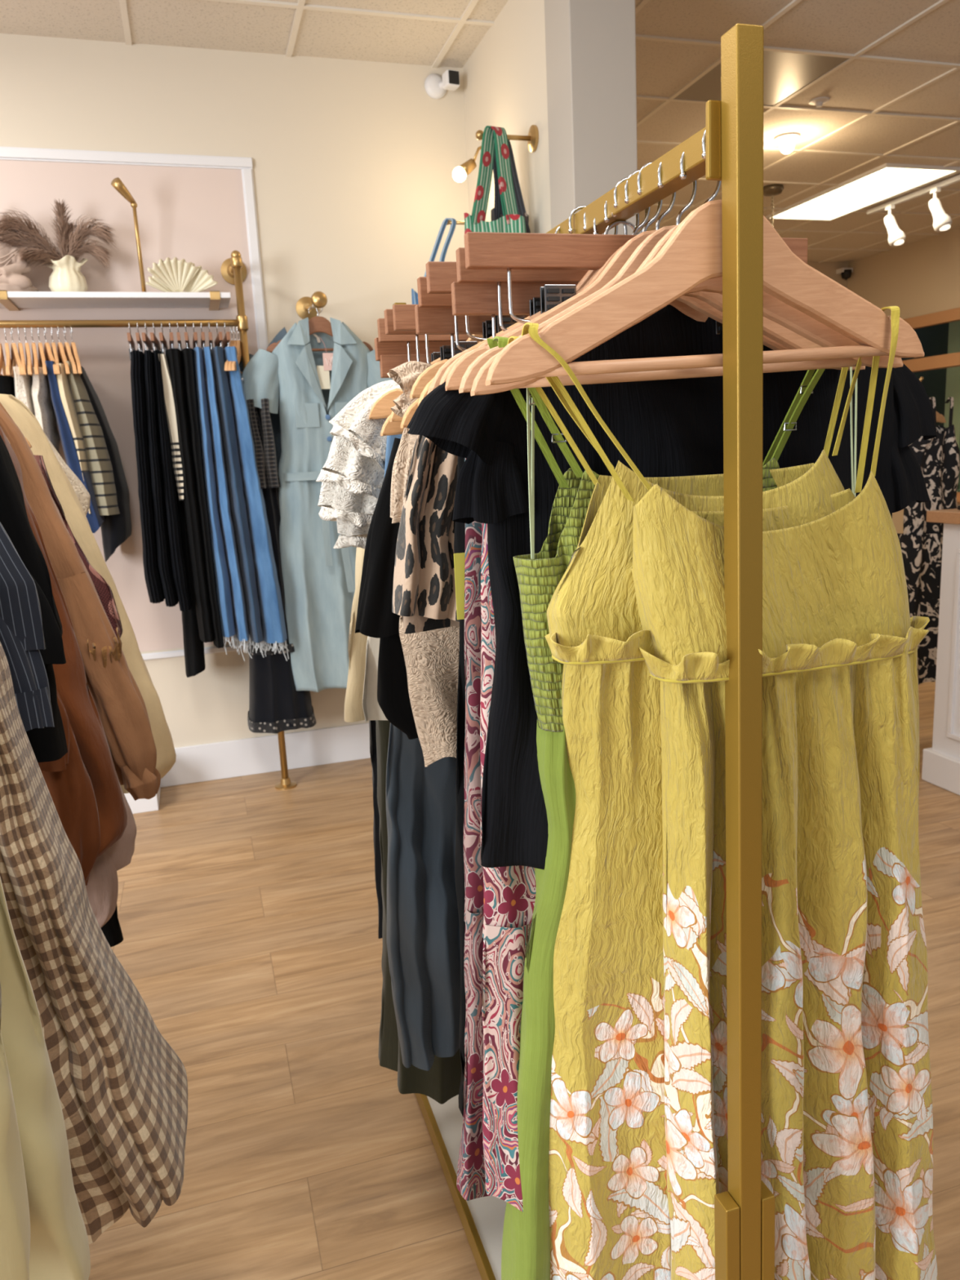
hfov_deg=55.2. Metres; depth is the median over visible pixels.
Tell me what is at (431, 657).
lace top
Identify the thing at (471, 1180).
patterned dress
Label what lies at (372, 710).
blouse
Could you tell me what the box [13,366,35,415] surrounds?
fringed knit
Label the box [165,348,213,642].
skirt
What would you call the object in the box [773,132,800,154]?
bulb
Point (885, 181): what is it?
recessed light
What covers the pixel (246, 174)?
trim
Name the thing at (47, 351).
wooden hanger
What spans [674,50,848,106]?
vent panel
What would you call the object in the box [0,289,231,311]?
wall shelf
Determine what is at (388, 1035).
trousers
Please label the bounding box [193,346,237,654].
skirt
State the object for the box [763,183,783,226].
pendant lamp
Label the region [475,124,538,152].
peg
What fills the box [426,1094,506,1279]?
shelf
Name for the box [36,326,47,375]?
wooden hanger
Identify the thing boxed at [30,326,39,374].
wooden hanger
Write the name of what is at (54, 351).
wooden hanger
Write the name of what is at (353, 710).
dress
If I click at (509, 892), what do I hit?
patterned dress
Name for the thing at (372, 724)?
skirt
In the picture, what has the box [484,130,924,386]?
wooden hanger
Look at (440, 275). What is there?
hanger
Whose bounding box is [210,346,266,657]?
skirt
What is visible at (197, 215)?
panel
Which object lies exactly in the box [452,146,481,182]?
wall sconce
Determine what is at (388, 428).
wooden hanger
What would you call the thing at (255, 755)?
baseboard
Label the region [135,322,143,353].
hanger
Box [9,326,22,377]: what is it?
wooden hanger
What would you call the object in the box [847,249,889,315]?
wall
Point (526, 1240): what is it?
dress
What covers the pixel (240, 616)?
skirt
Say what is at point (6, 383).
blouse
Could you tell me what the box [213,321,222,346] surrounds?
hanger
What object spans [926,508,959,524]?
countertop
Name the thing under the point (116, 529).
blouse
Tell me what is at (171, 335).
hanger
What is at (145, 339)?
hanger
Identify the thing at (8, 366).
wooden hanger
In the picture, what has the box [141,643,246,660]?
trim
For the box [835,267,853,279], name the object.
dome camera
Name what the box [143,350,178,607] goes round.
skirt
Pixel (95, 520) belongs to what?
blouse
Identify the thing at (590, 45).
wall column
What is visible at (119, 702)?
jacket
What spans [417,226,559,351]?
hanger
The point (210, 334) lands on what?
hanger
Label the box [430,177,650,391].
wooden hanger
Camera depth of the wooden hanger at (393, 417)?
1.13 m
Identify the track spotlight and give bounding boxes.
[884,204,905,246]
[928,186,952,231]
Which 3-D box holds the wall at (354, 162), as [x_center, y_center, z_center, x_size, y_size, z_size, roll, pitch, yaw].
[-2.130,-0.816,3.895,4.700,3.170,0.120,-6,12,-16]
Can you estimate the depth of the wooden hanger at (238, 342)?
3.78 m
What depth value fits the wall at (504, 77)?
3.57 m
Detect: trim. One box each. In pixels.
[0,146,252,169]
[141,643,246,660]
[241,168,268,350]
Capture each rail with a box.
[0,250,297,790]
[866,174,959,214]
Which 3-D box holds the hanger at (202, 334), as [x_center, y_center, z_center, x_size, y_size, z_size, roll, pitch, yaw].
[-1.146,-1.235,3.797,0.020,0.162,0.300,-6,12,-16]
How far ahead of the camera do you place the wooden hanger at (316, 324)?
3.83 m
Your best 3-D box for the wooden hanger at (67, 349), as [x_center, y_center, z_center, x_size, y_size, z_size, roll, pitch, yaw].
[-1.649,-1.144,3.653,0.026,0.205,0.452,-9,13,-30]
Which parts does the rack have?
frame, rail, plate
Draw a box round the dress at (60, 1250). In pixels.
[0,877,90,1279]
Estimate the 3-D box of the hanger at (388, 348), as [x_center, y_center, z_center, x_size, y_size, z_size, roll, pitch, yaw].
[0.025,-0.449,1.415,0.380,0.162,0.020,-7,12,-19]
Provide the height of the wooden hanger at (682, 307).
0.205 m
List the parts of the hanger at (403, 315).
wire arm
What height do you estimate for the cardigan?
0.570 m
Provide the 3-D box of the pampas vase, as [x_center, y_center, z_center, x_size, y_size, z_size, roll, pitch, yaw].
[-1.693,-1.563,3.662,0.492,0.368,0.183,-7,12,-19]
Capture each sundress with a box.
[506,336,862,1279]
[521,306,937,1279]
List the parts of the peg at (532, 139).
knob, arm, wall plate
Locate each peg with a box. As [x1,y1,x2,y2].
[446,219,464,225]
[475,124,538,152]
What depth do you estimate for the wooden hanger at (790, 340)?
0.86 m
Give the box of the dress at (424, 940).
[384,434,460,1071]
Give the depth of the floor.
2.37 m
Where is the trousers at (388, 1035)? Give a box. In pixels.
[375,720,398,1071]
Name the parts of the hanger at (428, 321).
wire arm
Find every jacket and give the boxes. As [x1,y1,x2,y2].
[0,402,160,800]
[0,426,127,885]
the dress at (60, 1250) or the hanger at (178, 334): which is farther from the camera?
the hanger at (178, 334)
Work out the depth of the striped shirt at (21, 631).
1.37 m
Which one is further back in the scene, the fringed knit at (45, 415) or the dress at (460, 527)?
the fringed knit at (45, 415)
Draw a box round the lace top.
[386,360,459,767]
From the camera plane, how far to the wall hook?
3.66 m
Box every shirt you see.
[0,522,54,731]
[33,454,122,638]
[66,360,119,515]
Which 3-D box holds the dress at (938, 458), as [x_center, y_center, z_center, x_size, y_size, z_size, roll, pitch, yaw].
[2.220,-0.474,4.395,0.509,1.341,0.219,-6,12,-16]
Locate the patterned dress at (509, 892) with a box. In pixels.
[480,523,536,1212]
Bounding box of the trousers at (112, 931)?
[101,905,123,946]
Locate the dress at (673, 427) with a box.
[406,304,937,869]
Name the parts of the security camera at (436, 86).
arm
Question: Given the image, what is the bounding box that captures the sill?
[892,502,959,533]
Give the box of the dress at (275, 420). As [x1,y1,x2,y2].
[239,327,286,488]
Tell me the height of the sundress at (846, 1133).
1.461 m
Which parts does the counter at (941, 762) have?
panel moulding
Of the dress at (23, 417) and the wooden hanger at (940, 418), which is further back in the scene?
the wooden hanger at (940, 418)
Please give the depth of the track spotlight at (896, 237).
6.78 m
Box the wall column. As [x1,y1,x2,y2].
[544,0,638,235]
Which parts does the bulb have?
bulb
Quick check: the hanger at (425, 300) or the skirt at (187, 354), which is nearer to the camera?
the hanger at (425, 300)
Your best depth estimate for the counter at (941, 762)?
3.75 m
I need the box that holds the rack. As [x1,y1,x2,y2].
[392,23,774,1279]
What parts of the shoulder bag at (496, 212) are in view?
handle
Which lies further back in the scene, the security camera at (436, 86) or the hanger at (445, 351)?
the security camera at (436, 86)
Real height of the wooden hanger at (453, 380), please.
0.205 m
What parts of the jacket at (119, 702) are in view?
lace trim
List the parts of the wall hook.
wall plate, arm, knob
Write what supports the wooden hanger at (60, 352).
hanging from the rail at (233, 271)
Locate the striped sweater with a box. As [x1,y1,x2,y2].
[158,354,183,500]
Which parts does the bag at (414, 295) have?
handle, handle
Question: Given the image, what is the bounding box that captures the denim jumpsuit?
[241,317,392,692]
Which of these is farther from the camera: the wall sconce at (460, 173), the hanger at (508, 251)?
the wall sconce at (460, 173)
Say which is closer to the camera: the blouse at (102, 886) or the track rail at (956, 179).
the blouse at (102, 886)
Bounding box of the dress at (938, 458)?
[897,396,959,684]
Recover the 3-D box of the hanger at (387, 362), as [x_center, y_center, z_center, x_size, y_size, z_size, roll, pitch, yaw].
[0.035,-0.422,1.408,0.380,0.162,0.019,-6,12,-16]
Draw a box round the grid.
[119,0,959,262]
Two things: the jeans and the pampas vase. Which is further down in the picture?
the jeans
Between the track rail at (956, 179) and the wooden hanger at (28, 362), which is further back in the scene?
the track rail at (956, 179)
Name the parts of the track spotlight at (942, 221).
bulb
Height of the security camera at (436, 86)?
0.104 m
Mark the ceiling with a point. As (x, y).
(839, 26)
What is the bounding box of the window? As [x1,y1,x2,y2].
[901,306,959,502]
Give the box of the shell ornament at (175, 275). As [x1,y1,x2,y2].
[145,257,217,292]
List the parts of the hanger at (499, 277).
wire arm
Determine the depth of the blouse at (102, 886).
1.87 m
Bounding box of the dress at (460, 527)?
[453,456,466,1117]
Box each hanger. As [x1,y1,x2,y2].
[0,342,6,375]
[3,326,12,377]
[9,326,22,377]
[17,326,26,374]
[23,326,32,377]
[24,436,31,448]
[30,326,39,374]
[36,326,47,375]
[43,325,57,374]
[50,325,60,373]
[57,325,70,374]
[62,325,77,373]
[70,325,81,375]
[126,322,135,359]
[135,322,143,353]
[141,321,152,351]
[150,321,160,351]
[159,321,167,355]
[168,321,174,348]
[176,321,182,351]
[184,321,190,348]
[192,321,197,348]
[200,321,204,350]
[208,321,213,355]
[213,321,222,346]
[222,321,230,349]
[224,324,233,371]
[227,324,236,370]
[231,324,242,374]
[266,304,373,352]
[368,341,481,419]
[373,337,450,360]
[377,318,469,362]
[379,354,431,377]
[380,414,404,435]
[383,309,482,361]
[389,410,402,422]
[392,304,477,364]
[400,397,419,428]
[409,212,617,398]
[414,304,529,357]
[417,217,627,405]
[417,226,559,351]
[425,205,586,341]
[426,200,639,395]
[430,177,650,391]
[430,334,482,364]
[439,173,708,385]
[444,161,832,391]
[450,220,635,337]
[455,208,648,331]
[458,162,865,393]
[464,169,808,334]
[470,151,902,395]
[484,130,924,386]
[936,411,946,422]
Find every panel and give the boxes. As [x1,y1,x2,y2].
[0,160,257,652]
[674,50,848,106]
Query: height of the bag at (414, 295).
0.485 m
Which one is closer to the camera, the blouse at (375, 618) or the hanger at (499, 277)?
the hanger at (499, 277)
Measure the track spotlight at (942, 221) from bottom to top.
0.298 m
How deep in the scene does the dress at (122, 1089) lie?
1.27 m
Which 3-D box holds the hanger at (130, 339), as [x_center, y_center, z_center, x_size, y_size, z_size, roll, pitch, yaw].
[-1.412,-1.206,3.718,0.019,0.162,0.300,-6,12,-16]
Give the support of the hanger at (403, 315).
hanging from the rack
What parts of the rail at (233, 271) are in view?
rail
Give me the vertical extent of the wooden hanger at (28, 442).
0.205 m
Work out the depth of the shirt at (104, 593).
2.06 m
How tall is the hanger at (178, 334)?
0.162 m
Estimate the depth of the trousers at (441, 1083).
1.57 m
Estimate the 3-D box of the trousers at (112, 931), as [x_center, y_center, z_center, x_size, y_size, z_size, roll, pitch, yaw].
[-1.058,0.325,1.856,0.549,0.765,0.131,-6,12,-16]
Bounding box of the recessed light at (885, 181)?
[765,163,959,221]
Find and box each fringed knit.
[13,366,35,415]
[31,366,60,453]
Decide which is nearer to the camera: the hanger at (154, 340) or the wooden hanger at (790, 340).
the wooden hanger at (790, 340)
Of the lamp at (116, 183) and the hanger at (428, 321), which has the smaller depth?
the hanger at (428, 321)
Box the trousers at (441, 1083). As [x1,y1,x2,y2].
[397,1039,461,1104]
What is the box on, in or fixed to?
on the floor
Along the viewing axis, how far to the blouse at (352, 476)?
1.28 m
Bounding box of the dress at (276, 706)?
[246,398,315,733]
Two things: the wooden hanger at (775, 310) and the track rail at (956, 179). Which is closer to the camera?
the wooden hanger at (775, 310)
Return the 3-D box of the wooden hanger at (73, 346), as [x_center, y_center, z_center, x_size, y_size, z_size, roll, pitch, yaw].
[-1.626,-1.147,3.660,0.026,0.205,0.452,-9,13,-28]
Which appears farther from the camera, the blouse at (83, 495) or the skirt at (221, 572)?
the skirt at (221, 572)
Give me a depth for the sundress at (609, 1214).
0.99 m
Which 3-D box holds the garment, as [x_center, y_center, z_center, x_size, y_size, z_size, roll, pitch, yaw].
[-0.769,0.336,0.882,0.533,0.830,0.129,-6,12,-16]
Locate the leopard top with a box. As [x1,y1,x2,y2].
[391,435,459,633]
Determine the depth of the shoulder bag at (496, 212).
3.49 m
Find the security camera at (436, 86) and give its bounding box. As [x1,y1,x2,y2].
[424,69,459,98]
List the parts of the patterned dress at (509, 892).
trouser leg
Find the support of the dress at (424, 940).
hanging from the wooden hanger at (381, 409)
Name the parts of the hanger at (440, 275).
wire arm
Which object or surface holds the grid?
attached to the ceiling
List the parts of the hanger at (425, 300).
wire arm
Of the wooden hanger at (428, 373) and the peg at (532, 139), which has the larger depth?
the peg at (532, 139)
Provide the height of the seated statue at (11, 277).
0.348 m
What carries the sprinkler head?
attached to the ceiling
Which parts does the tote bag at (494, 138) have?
handle, handle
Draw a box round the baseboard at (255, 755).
[160,722,370,787]
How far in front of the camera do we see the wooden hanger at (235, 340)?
3.79 m
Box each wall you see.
[0,33,469,747]
[462,0,551,233]
[807,262,848,288]
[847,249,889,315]
[887,227,959,319]
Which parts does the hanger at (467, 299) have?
wire arm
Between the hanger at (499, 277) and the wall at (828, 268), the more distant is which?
the wall at (828, 268)
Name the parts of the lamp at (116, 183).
stem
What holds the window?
in the wall at (868, 279)
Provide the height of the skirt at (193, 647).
1.235 m
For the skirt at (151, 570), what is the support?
hanging from the hanger at (130, 339)
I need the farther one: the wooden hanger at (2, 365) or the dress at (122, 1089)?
the wooden hanger at (2, 365)
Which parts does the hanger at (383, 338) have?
wire arm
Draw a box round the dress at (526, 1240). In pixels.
[486,336,857,1279]
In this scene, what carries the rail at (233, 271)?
on the floor
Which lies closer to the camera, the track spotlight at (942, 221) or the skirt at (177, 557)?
the skirt at (177, 557)
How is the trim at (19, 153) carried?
attached to the wall at (354, 162)
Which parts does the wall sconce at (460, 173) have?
bulb, arm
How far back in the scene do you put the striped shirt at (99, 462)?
3.60 m
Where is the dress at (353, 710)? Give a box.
[344,547,367,722]
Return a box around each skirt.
[130,350,164,604]
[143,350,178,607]
[153,350,191,611]
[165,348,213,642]
[174,476,205,677]
[181,348,223,648]
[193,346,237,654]
[202,346,252,661]
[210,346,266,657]
[368,720,382,938]
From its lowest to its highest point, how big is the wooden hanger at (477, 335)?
0.205 m
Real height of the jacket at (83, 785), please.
1.001 m
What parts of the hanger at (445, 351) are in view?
wire arm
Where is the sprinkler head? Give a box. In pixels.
[808,96,830,107]
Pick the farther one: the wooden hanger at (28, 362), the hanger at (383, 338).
the wooden hanger at (28, 362)
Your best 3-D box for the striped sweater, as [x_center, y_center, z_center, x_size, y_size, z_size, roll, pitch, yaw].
[-1.244,-0.856,3.728,0.078,0.570,0.194,-6,12,-16]
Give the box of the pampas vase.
[0,198,117,291]
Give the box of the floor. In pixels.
[88,681,959,1279]
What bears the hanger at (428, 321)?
hanging from the rack
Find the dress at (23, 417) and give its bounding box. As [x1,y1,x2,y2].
[0,393,176,793]
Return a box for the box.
[124,786,160,813]
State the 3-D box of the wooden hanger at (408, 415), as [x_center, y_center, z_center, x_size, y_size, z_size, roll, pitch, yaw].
[0.119,-0.372,1.120,0.452,0.205,0.026,-7,12,-18]
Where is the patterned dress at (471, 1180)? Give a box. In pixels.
[456,457,488,1200]
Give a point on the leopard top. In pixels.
(424, 588)
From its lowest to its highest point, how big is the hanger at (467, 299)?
0.162 m
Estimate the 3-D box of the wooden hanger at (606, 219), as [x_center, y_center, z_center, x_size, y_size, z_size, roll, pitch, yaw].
[0.154,-0.377,1.003,0.452,0.205,0.026,-7,12,-18]
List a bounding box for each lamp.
[111,177,146,292]
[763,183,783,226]
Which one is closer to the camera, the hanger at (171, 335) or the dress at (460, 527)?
the dress at (460, 527)
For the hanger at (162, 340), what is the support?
hanging from the rail at (233, 271)
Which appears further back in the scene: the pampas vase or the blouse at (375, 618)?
the pampas vase
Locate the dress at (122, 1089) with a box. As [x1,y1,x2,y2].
[0,642,187,1244]
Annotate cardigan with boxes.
[56,363,90,514]
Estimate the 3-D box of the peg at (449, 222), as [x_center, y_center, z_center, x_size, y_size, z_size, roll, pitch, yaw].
[-0.025,-1.736,3.823,0.253,0.070,0.070,-6,12,-16]
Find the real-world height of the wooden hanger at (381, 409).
0.205 m
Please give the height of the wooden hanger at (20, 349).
0.205 m
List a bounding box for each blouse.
[0,375,15,396]
[0,435,67,762]
[44,360,105,533]
[44,434,90,515]
[75,363,131,561]
[85,772,137,928]
[315,379,400,549]
[355,437,418,739]
[362,635,387,722]
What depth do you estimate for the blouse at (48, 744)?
1.46 m
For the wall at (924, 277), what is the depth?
8.26 m
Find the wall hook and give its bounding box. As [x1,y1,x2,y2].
[295,291,327,319]
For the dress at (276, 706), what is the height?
1.550 m
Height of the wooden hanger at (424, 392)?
0.205 m
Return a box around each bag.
[411,217,456,304]
[463,125,525,234]
[490,139,530,232]
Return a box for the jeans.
[223,346,288,661]
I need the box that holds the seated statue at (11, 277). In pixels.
[0,240,39,291]
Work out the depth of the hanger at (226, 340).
3.76 m
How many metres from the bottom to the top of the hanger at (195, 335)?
0.162 m
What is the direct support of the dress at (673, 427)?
hanging from the wooden hanger at (453, 380)
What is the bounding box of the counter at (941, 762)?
[921,508,959,795]
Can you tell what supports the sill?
attached to the wall at (868, 279)
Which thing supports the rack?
on the floor
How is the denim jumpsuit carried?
hanging from the wooden hanger at (316, 324)
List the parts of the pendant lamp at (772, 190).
chain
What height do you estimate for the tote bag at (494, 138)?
0.648 m
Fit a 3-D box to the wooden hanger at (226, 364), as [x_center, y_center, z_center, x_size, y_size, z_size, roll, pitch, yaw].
[-1.038,-1.211,3.836,0.026,0.205,0.452,-4,11,-8]
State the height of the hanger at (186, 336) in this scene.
0.162 m
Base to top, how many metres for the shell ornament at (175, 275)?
0.148 m
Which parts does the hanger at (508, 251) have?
wire arm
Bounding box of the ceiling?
[0,0,959,262]
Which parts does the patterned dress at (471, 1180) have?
trouser leg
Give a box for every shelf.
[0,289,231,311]
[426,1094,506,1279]
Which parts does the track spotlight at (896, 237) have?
bulb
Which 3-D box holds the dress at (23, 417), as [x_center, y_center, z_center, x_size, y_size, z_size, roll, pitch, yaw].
[-1.180,-0.086,2.116,0.826,0.961,0.232,-6,12,-16]

